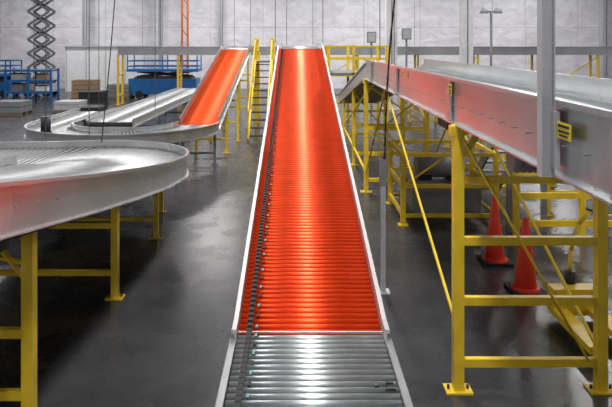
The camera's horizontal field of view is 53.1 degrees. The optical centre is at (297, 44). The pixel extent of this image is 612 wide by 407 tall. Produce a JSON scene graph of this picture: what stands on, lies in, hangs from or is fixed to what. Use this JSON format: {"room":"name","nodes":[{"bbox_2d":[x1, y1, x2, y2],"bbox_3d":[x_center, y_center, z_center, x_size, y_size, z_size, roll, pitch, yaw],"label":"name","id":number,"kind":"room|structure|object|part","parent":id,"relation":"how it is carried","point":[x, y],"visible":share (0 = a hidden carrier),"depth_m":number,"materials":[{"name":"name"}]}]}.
{"room":"distribution center","nodes":[
{"label":"distribution center","id":0,"kind":"room"},
{"bbox_2d":[0,89,611,406],"bbox_3d":[0.000,3.100,18.000,48.000,0.200,48.000,0,0,0],"label":"floor","id":1,"kind":"structure","parent":0,"point":[166,343],"depth_m":7.36,"materials":[{"name":"concrete"}]},
{"bbox_2d":[0,60,21,97],"bbox_3d":[-17.300,1.933,35.500,2.000,2.127,1.660,0,0,0],"label":"scissor lift","id":2,"kind":"object","parent":1,"relation":"on","point":[5,65],"visible":0.54,"depth_m":34.77,"materials":[{"name":"blue paint"}]},
{"bbox_2d":[0,100,33,115],"bbox_3d":[-12.400,2.705,26.500,1.400,0.590,1.200,0,0,0],"label":"pallet","id":3,"kind":"object","parent":1,"relation":"on","point":[7,107],"visible":1,"depth_m":25.95,"materials":[{"name":"grey paint"}]},
{"bbox_2d":[4,68,59,101],"bbox_3d":[-14.200,2.125,32.700,2.500,1.750,1.100,0,0,0],"label":"storage rack","id":4,"kind":"object","parent":1,"relation":"on","point":[16,88],"visible":0.94,"depth_m":32.39,"materials":[{"name":"metal"}]},
{"bbox_2d":[23,0,56,96],"bbox_3d":[-15.100,-0.867,36.000,1.800,7.727,1.360,0,0,0],"label":"scissor lift","id":5,"kind":"object","parent":1,"relation":"on","point":[41,32],"visible":0.6,"depth_m":35.64,"materials":[{"name":"grey paint"}]},
{"bbox_2d":[52,100,86,112],"bbox_3d":[-10.200,2.750,27.500,1.200,0.500,1.200,0,0,0],"label":"pallet","id":6,"kind":"object","parent":1,"relation":"on","point":[60,106],"visible":0.59,"depth_m":26.95,"materials":[{"name":"grey paint"}]},
{"bbox_2d":[82,0,86,45],"bbox_3d":[-14.300,-1.498,41.000,0.448,8.995,0.448,0,0,0],"label":"steel column","id":7,"kind":"structure","parent":1,"relation":"on","point":[84,2],"depth_m":40.86,"materials":[{"name":"grey metal"}]},
{"bbox_2d":[70,79,99,99],"bbox_3d":[-11.600,2.450,33.500,1.300,1.100,1.200,0,0,0],"label":"pallet","id":8,"kind":"object","parent":1,"relation":"on","point":[78,85],"visible":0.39,"depth_m":32.95,"materials":[{"name":"cardboard"}]},
{"bbox_2d":[77,105,107,110],"bbox_3d":[-8.400,2.750,25.000,1.000,0.500,1.200,0,0,0],"label":"pallet","id":9,"kind":"object","parent":1,"relation":"on","point":[85,107],"visible":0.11,"depth_m":24.51,"materials":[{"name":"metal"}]},
{"bbox_2d":[78,90,108,104],"bbox_3d":[-10.200,2.650,30.500,1.200,0.700,1.200,0,0,0],"label":"pallet","id":10,"kind":"object","parent":1,"relation":"on","point":[97,97],"visible":0.65,"depth_m":29.95,"materials":[{"name":"plastic"}]},
{"bbox_2d":[0,140,188,406],"bbox_3d":[-6.135,1.810,7.493,8.730,2.380,10.275,0,0,0],"label":"conveyor","id":11,"kind":"object","parent":1,"relation":"on","point":[44,184],"visible":1,"depth_m":6.68,"materials":[{"name":"metal"}]},
{"bbox_3d":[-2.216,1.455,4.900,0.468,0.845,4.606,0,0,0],"label":"drive motor","id":12,"kind":"part","parent":11,"relation":"part of","materials":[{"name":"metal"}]},
{"bbox_2d":[64,46,147,91],"bbox_3d":[-12.400,1.525,39.550,5.300,2.950,0.500,0,0,0],"label":"wall","id":13,"kind":"structure","parent":1,"relation":"on","point":[76,57],"depth_m":39.40,"materials":[{"name":"white paint"}]},
{"bbox_2d":[108,83,134,98],"bbox_3d":[-10.000,2.600,34.500,1.300,0.800,1.200,0,0,0],"label":"pallet","id":14,"kind":"object","parent":1,"relation":"on","point":[112,88],"visible":0.68,"depth_m":33.95,"materials":[{"name":"grey paint"}]},
{"bbox_2d":[24,108,220,164],"bbox_3d":[-4.280,2.310,15.725,4.699,1.380,5.550,0,0,0],"label":"conveyor","id":15,"kind":"object","parent":1,"relation":"on","point":[69,125],"visible":0.77,"depth_m":14.06,"materials":[{"name":"metal"}]},
{"bbox_3d":[-5.750,1.860,13.950,0.240,0.480,0.220,0,0,0],"label":"drive motor","id":16,"kind":"part","parent":15,"relation":"part of","materials":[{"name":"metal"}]},
{"bbox_2d":[85,87,195,126],"bbox_3d":[-4.850,2.460,21.950,1.400,1.080,12.162,0,0,0],"label":"conveyor","id":17,"kind":"object","parent":1,"relation":"on","point":[134,114],"visible":0.81,"depth_m":18.86,"materials":[{"name":"metal"}]},
{"bbox_2d":[158,0,162,75],"bbox_3d":[-9.200,-1.498,41.000,0.448,8.995,0.448,0,0,0],"label":"steel column","id":18,"kind":"structure","parent":1,"relation":"on","point":[160,2],"depth_m":40.86,"materials":[{"name":"grey metal"}]},
{"bbox_2d":[126,55,201,98],"bbox_3d":[-7.600,1.733,35.000,4.000,2.527,1.660,0,0,0],"label":"scissor lift","id":19,"kind":"object","parent":1,"relation":"on","point":[141,85],"visible":0.65,"depth_m":34.25,"materials":[{"name":"blue paint"}]},
{"bbox_2d":[181,0,188,73],"bbox_3d":[-7.050,-1.495,38.000,0.700,8.990,0.400,0,0,0],"label":"upright","id":20,"kind":"object","parent":1,"relation":"on","point":[187,2],"visible":0.46,"depth_m":37.90,"materials":[{"name":"red metal"}]},
{"bbox_2d":[218,0,221,46],"bbox_3d":[-5.200,-1.498,41.000,0.448,8.995,0.448,0,0,0],"label":"steel column","id":21,"kind":"structure","parent":1,"relation":"on","point":[219,1],"depth_m":40.86,"materials":[{"name":"grey metal"}]},
{"bbox_2d":[179,44,261,152],"bbox_3d":[-2.245,1.490,20.696,1.170,3.020,10.675,0,0,2],"label":"conveyor","id":22,"kind":"object","parent":1,"relation":"on","point":[209,104],"visible":0.94,"depth_m":18.04,"materials":[{"name":"metal"}]},
{"bbox_2d":[247,38,274,140],"bbox_3d":[-1.250,1.383,21.302,0.700,3.265,4.696,0,0,0],"label":"ladder","id":23,"kind":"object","parent":1,"relation":"on","point":[255,83],"depth_m":21.48,"materials":[{"name":"metal"}]},
{"bbox_2d":[215,42,412,406],"bbox_3d":[0.088,1.455,11.350,1.244,3.090,18.353,0,0,0],"label":"conveyor","id":24,"kind":"object","parent":1,"relation":"on","point":[310,327],"visible":1,"depth_m":5.45,"materials":[{"name":"metal"}]},
{"bbox_3d":[-0.369,1.165,9.116,0.087,2.159,13.854,0,0,0],"label":"drive chain","id":25,"kind":"part","parent":24,"relation":"part of","materials":[{"name":"metal"}]},
{"bbox_2d":[324,45,388,128],"bbox_3d":[2.150,1.500,23.250,2.300,3.000,2.700,0,0,0],"label":"work platform","id":26,"kind":"object","parent":1,"relation":"on","point":[353,58],"visible":0.41,"depth_m":21.97,"materials":[{"name":"paint"}]},
{"bbox_2d":[117,47,611,104],"bbox_3d":[4.935,1.540,31.000,28.130,2.920,1.000,0,0,0],"label":"conveyor","id":27,"kind":"object","parent":1,"relation":"on","point":[122,51],"visible":0.59,"depth_m":30.54,"materials":[{"name":"metal"}]},
{"bbox_2d":[367,32,375,109],"bbox_3d":[3.350,1.200,27.925,0.400,3.600,0.350,0,0,0],"label":"post","id":28,"kind":"object","parent":1,"relation":"on","point":[371,36],"visible":0.61,"depth_m":27.77,"materials":[{"name":"grey metal"}]},
{"bbox_2d":[379,0,394,294],"bbox_3d":[1.111,-1.495,7.430,0.322,8.990,0.160,0,0,0],"label":"post","id":29,"kind":"object","parent":1,"relation":"on","point":[382,161],"visible":0.98,"depth_m":7.40,"materials":[{"name":"grey metal"}]},
{"bbox_2d":[382,0,398,109],"bbox_3d":[4.350,-1.498,28.600,0.800,8.995,0.800,0,0,0],"label":"steel column","id":30,"kind":"structure","parent":1,"relation":"on","point":[388,3],"depth_m":28.35,"materials":[{"name":"white metal"}]},
{"bbox_2d":[402,28,410,110],"bbox_3d":[4.950,1.125,27.925,0.400,3.750,0.350,0,0,0],"label":"post","id":31,"kind":"object","parent":1,"relation":"on","point":[406,32],"visible":0.7,"depth_m":27.80,"materials":[{"name":"grey metal"}]},
{"bbox_2d":[386,140,501,225],"bbox_3d":[2.525,2.400,10.900,1.710,1.200,1.560,0,0,0],"label":"frame","id":32,"kind":"object","parent":1,"relation":"on","point":[432,174],"visible":0.8,"depth_m":10.35,"materials":[{"name":"paint"}]},
{"bbox_2d":[459,0,472,63],"bbox_3d":[7.700,-1.498,28.000,0.800,8.995,0.800,0,0,0],"label":"steel column","id":33,"kind":"structure","parent":1,"relation":"on","point":[465,6],"depth_m":27.75,"materials":[{"name":"grey metal"}]},
{"bbox_2d":[338,0,611,394],"bbox_3d":[2.007,-1.500,10.687,1.525,9.000,19.630,0,0,0],"label":"conveyor","id":34,"kind":"object","parent":1,"relation":"on","point":[557,127],"visible":0.98,"depth_m":5.28,"materials":[{"name":"metal"}]},
{"bbox_3d":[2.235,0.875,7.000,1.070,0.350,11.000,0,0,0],"label":"drive motor","id":35,"kind":"part","parent":34,"relation":"part of","materials":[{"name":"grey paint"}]},
{"bbox_2d":[479,7,502,65],"bbox_3d":[8.200,0.700,26.000,1.000,4.600,0.600,0,0,0],"label":"floodlight","id":36,"kind":"object","parent":1,"relation":"on","point":[483,9],"visible":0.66,"depth_m":25.95,"materials":[{"name":"grey paint"}]},
{"bbox_2d":[476,196,513,266],"bbox_3d":[2.720,2.549,8.460,0.400,0.902,0.400,0,0,0],"label":"traffic cone","id":37,"kind":"object","parent":1,"relation":"on","point":[494,256],"visible":0.78,"depth_m":8.38,"materials":[{"name":"plastic"}]},
{"bbox_2d":[399,97,611,215],"bbox_3d":[4.900,2.265,18.535,1.208,1.470,15.930,0,0,0],"label":"conveyor","id":38,"kind":"object","parent":1,"relation":"on","point":[549,213],"visible":0.08,"depth_m":15.47,"materials":[{"name":"metal"}]},
{"bbox_2d":[475,143,546,231],"bbox_3d":[3.675,2.007,11.074,0.630,2.013,2.549,0,0,0],"label":"ladder","id":39,"kind":"object","parent":1,"relation":"on","point":[509,187],"visible":0.17,"depth_m":9.81,"materials":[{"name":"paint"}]},
{"bbox_2d":[504,217,546,294],"bbox_3d":[2.770,2.549,7.450,0.400,0.902,0.400,0,0,0],"label":"traffic cone","id":40,"kind":"object","parent":1,"relation":"on","point":[525,282],"visible":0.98,"depth_m":7.37,"materials":[{"name":"plastic"}]},
{"bbox_2d":[513,171,611,235],"bbox_3d":[4.300,2.438,9.260,2.200,1.125,0.200,0,0,0],"label":"safety railing","id":41,"kind":"object","parent":1,"relation":"on","point":[580,195],"visible":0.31,"depth_m":9.24,"materials":[{"name":"metal"}]},
{"bbox_2d":[547,208,611,354],"bbox_3d":[3.065,2.412,6.371,0.650,1.175,1.242,0,0,0],"label":"jack","id":42,"kind":"object","parent":1,"relation":"on","point":[570,312],"visible":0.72,"depth_m":6.60,"materials":[{"name":"paint"}]},
{"bbox_2d":[599,0,609,78],"bbox_3d":[20.300,-1.498,40.500,0.800,8.995,0.800,0,0,0],"label":"steel column","id":43,"kind":"structure","parent":1,"relation":"on","point":[604,5],"depth_m":40.25,"materials":[{"name":"grey metal"}]},
{"bbox_2d":[0,0,611,88],"bbox_3d":[0.000,-1.500,42.100,48.000,9.000,0.200,0,0,0],"label":"wall","id":44,"kind":"structure","parent":0,"point":[309,22],"depth_m":42.00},
{"bbox_3d":[0.000,-6.100,18.000,48.000,0.200,48.000,0,0,0],"label":"ceiling","id":45,"kind":"structure","parent":0,"visible":0},
{"bbox_2d":[45,0,45,140],"bbox_3d":[-5.200,-1.995,12.620,0.074,7.990,0.074,0,0,23],"label":"rod","id":46,"kind":"object","parent":45,"relation":"hanging from","point":[45,0],"visible":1,"depth_m":12.61,"materials":[{"name":"grey paint"}]},
{"bbox_2d":[89,0,89,139],"bbox_3d":[-4.300,-1.995,12.600,0.074,7.990,0.074,0,0,23],"label":"rod","id":47,"kind":"object","parent":45,"relation":"hanging from","point":[89,0],"visible":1,"depth_m":12.60,"materials":[{"name":"grey paint"}]},
{"bbox_2d":[101,0,114,142],"bbox_3d":[-3.725,-2.014,12.300,0.472,7.951,0.022,0,0,0],"label":"cable","id":48,"kind":"object","parent":45,"relation":"hanging from","point":[114,0],"visible":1,"depth_m":12.29,"materials":[{"name":"black rubber"}]},
{"bbox_2d":[142,0,142,45],"bbox_3d":[-8.000,-2.970,31.500,0.074,6.040,0.074,0,0,23],"label":"rod","id":49,"kind":"object","parent":45,"relation":"hanging from","point":[142,0],"visible":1,"depth_m":31.49,"materials":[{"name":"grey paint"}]},
{"bbox_2d":[155,0,155,109],"bbox_3d":[-4.200,-2.045,18.000,0.074,7.890,0.074,0,0,23],"label":"rod","id":50,"kind":"object","parent":45,"relation":"hanging from","point":[155,0],"visible":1,"depth_m":18.00,"materials":[{"name":"grey paint"}]},
{"bbox_2d":[222,0,222,43],"bbox_3d":[-2.720,-2.995,22.000,0.074,5.990,0.074,0,0,23],"label":"rod","id":51,"kind":"object","parent":45,"relation":"hanging from","point":[222,0],"visible":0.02,"depth_m":21.99,"materials":[{"name":"grey paint"}]},
{"bbox_2d":[234,0,234,44],"bbox_3d":[-2.600,-2.995,25.000,0.074,5.990,0.074,0,0,23],"label":"rod","id":52,"kind":"object","parent":45,"relation":"hanging from","point":[234,0],"visible":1,"depth_m":25.00,"materials":[{"name":"grey paint"}]},
{"bbox_2d":[250,0,250,44],"bbox_3d":[-1.700,-2.995,22.000,0.074,5.990,0.074,0,0,23],"label":"rod","id":53,"kind":"object","parent":45,"relation":"hanging from","point":[250,0],"visible":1,"depth_m":21.99,"materials":[{"name":"grey paint"}]},
{"bbox_2d":[275,0,275,42],"bbox_3d":[-0.600,-3.025,16.200,0.074,5.930,0.074,0,0,23],"label":"rod","id":54,"kind":"object","parent":45,"relation":"hanging from","point":[275,0],"visible":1,"depth_m":16.19,"materials":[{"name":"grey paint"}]},
{"bbox_2d":[286,0,286,44],"bbox_3d":[-0.380,-2.995,20.500,0.074,5.990,0.074,0,0,23],"label":"rod","id":55,"kind":"object","parent":45,"relation":"hanging from","point":[286,0],"visible":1,"depth_m":20.49,"materials":[{"name":"grey paint"}]},
{"bbox_2d":[379,0,379,58],"bbox_3d":[1.700,-2.845,12.700,0.074,6.290,0.074,0,0,23],"label":"rod","id":56,"kind":"object","parent":45,"relation":"hanging from","point":[379,0],"visible":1,"depth_m":12.70,"materials":[{"name":"grey paint"}]},
{"bbox_2d":[394,9,394,64],"bbox_3d":[2.200,-2.745,14.000,0.074,6.490,0.074,0,0,23],"label":"rod","id":57,"kind":"object","parent":45,"relation":"hanging from","point":[394,9],"visible":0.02,"depth_m":13.99,"materials":[{"name":"grey paint"}]},
{"bbox_2d":[414,0,414,45],"bbox_3d":[6.000,-2.970,31.500,0.074,6.040,0.074,0,0,23],"label":"rod","id":58,"kind":"object","parent":45,"relation":"hanging from","point":[414,0],"visible":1,"depth_m":31.49,"materials":[{"name":"grey paint"}]}
]}

